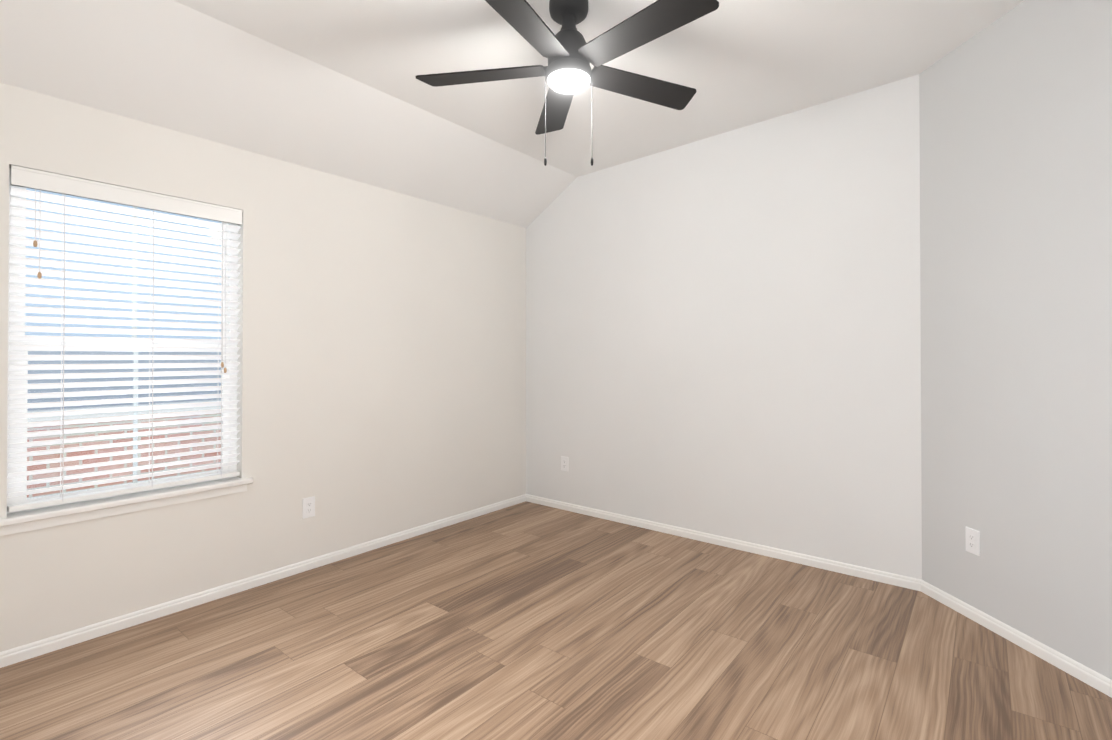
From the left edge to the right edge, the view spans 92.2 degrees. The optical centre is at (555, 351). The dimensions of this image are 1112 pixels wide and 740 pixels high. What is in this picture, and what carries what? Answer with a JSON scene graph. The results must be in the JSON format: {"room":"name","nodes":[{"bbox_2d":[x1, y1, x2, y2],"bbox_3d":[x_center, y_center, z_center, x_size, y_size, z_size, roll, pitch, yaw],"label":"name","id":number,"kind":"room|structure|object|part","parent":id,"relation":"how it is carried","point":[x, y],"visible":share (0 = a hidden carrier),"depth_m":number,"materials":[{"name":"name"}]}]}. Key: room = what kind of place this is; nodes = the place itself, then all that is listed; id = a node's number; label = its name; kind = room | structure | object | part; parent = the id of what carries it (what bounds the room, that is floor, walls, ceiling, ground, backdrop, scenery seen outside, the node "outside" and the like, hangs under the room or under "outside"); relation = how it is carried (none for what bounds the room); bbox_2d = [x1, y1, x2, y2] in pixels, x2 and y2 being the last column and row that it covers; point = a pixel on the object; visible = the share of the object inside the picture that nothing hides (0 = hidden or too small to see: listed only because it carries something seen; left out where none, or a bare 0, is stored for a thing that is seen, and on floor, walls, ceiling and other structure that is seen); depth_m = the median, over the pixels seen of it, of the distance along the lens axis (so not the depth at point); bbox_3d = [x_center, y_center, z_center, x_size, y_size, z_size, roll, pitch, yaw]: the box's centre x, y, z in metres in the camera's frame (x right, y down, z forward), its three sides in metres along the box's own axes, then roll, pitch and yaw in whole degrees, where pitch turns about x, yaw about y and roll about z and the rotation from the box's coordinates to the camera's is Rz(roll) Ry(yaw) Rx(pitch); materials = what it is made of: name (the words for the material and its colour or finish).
{"room":"empty bedroom","nodes":[
{"label":"empty bedroom","id":0,"kind":"room"},
{"bbox_2d":[0,82,525,651],"bbox_3d":[-1.656,-0.203,3.185,0.150,3.050,4.550,0,-1,39],"label":"wall","id":1,"kind":"structure","parent":0,"point":[382,362],"depth_m":3.25,"materials":[{"name":"paint"}]},
{"bbox_2d":[7,165,242,511],"bbox_3d":[-2.038,-0.050,2.623,0.079,1.467,0.901,0,-1,39],"label":"window blinds","id":2,"kind":"object","parent":1,"relation":"attached to","point":[50,182],"visible":0.98,"depth_m":2.56,"materials":[{"name":"white plastic"}]},
{"bbox_3d":[-2.047,0.672,2.625,0.052,0.022,0.897,0,-1,39],"label":"rail","id":3,"kind":"part","parent":2,"relation":"part of","materials":[{"name":"white plastic"}]},
{"bbox_2d":[0,168,252,535],"bbox_3d":[-2.057,-0.009,2.638,0.177,1.558,1.003,0,-1,39],"label":"window","id":4,"kind":"structure","parent":1,"relation":"attached to","point":[40,518],"depth_m":2.53,"materials":[{"name":"white plastic"}]},
{"bbox_3d":[-2.094,-0.048,2.668,0.031,1.401,0.835,0,-1,39],"label":"glass","id":5,"kind":"part","parent":4,"relation":"part of","materials":[{"name":"clear glass"}]},
{"bbox_3d":[-2.034,0.735,2.613,0.117,0.070,1.003,0,-1,39],"label":"sill","id":6,"kind":"part","parent":4,"relation":"part of","materials":[{"name":"white wood"}]},
{"bbox_2d":[302,496,314,518],"bbox_3d":[-1.498,0.947,3.248,0.007,0.121,0.076,0,-1,39],"label":"electrical outlet","id":7,"kind":"object","parent":1,"relation":"attached to","point":[308,507],"visible":1,"depth_m":3.24,"materials":[{"name":"white plastic"}]},
{"bbox_2d":[0,0,1024,227],"bbox_3d":[-0.179,-1.367,2.010,3.937,0.659,4.550,0,-1,39],"label":"ceiling","id":8,"kind":"structure","parent":0,"point":[336,87],"depth_m":2.72,"materials":[{"name":"paint"}]},
{"bbox_2d":[415,0,718,165],"bbox_3d":[0.081,-1.155,2.283,1.279,0.712,1.293,0,-1,39],"label":"ceiling fan","id":9,"kind":"object","parent":8,"relation":"hanging from","point":[569,53],"visible":1,"depth_m":2.25,"materials":[{"name":"black"}]},
{"bbox_2d":[0,501,1111,739],"bbox_3d":[-0.179,1.362,1.988,3.937,0.100,4.550,0,-1,39],"label":"floor","id":10,"kind":"structure","parent":0,"point":[526,621],"depth_m":2.28,"materials":[{"name":"brown wood"}]},
{"bbox_2d":[526,74,921,579],"bbox_3d":[0.999,-0.198,3.876,3.130,3.050,0.150,0,-1,39],"label":"wall","id":11,"kind":"structure","parent":0,"point":[723,334],"depth_m":3.55,"materials":[{"name":"paint"}]},
{"bbox_2d":[561,456,567,470],"bbox_3d":[0.072,0.947,4.509,0.076,0.121,0.007,0,-1,39],"label":"electrical outlet","id":12,"kind":"object","parent":11,"relation":"attached to","point":[564,463],"visible":1,"depth_m":4.51,"materials":[{"name":"white plastic"}]},
{"bbox_2d":[919,0,1111,679],"bbox_3d":[2.147,-0.209,2.474,0.150,3.050,1.600,0,0,-6],"label":"wall","id":13,"kind":"structure","parent":0,"point":[1015,113],"depth_m":2.38,"materials":[{"name":"paint"}]},
{"bbox_2d":[0,494,1111,697],"bbox_3d":[-0.179,1.282,1.989,3.637,0.061,4.250,0,-1,39],"label":"baseboard","id":14,"kind":"structure","parent":13,"relation":"attached to","point":[1085,674],"depth_m":2.97,"materials":[{"name":"white wood"}]},
{"bbox_2d":[965,526,979,555],"bbox_3d":[2.049,0.934,2.636,0.007,0.121,0.076,0,0,-6],"label":"electrical outlet","id":15,"kind":"object","parent":13,"relation":"attached to","point":[972,536],"visible":1,"depth_m":2.63,"materials":[{"name":"white plastic"}]},
{"label":"outside","id":16,"kind":"structure","parent":0,"visible":0},
{"bbox_2d":[25,188,220,497],"bbox_3d":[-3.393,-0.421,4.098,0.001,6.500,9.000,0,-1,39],"label":"window glass","id":17,"kind":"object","parent":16,"point":[97,451],"depth_m":4.11,"materials":[{"name":"clear glass"}]}
]}

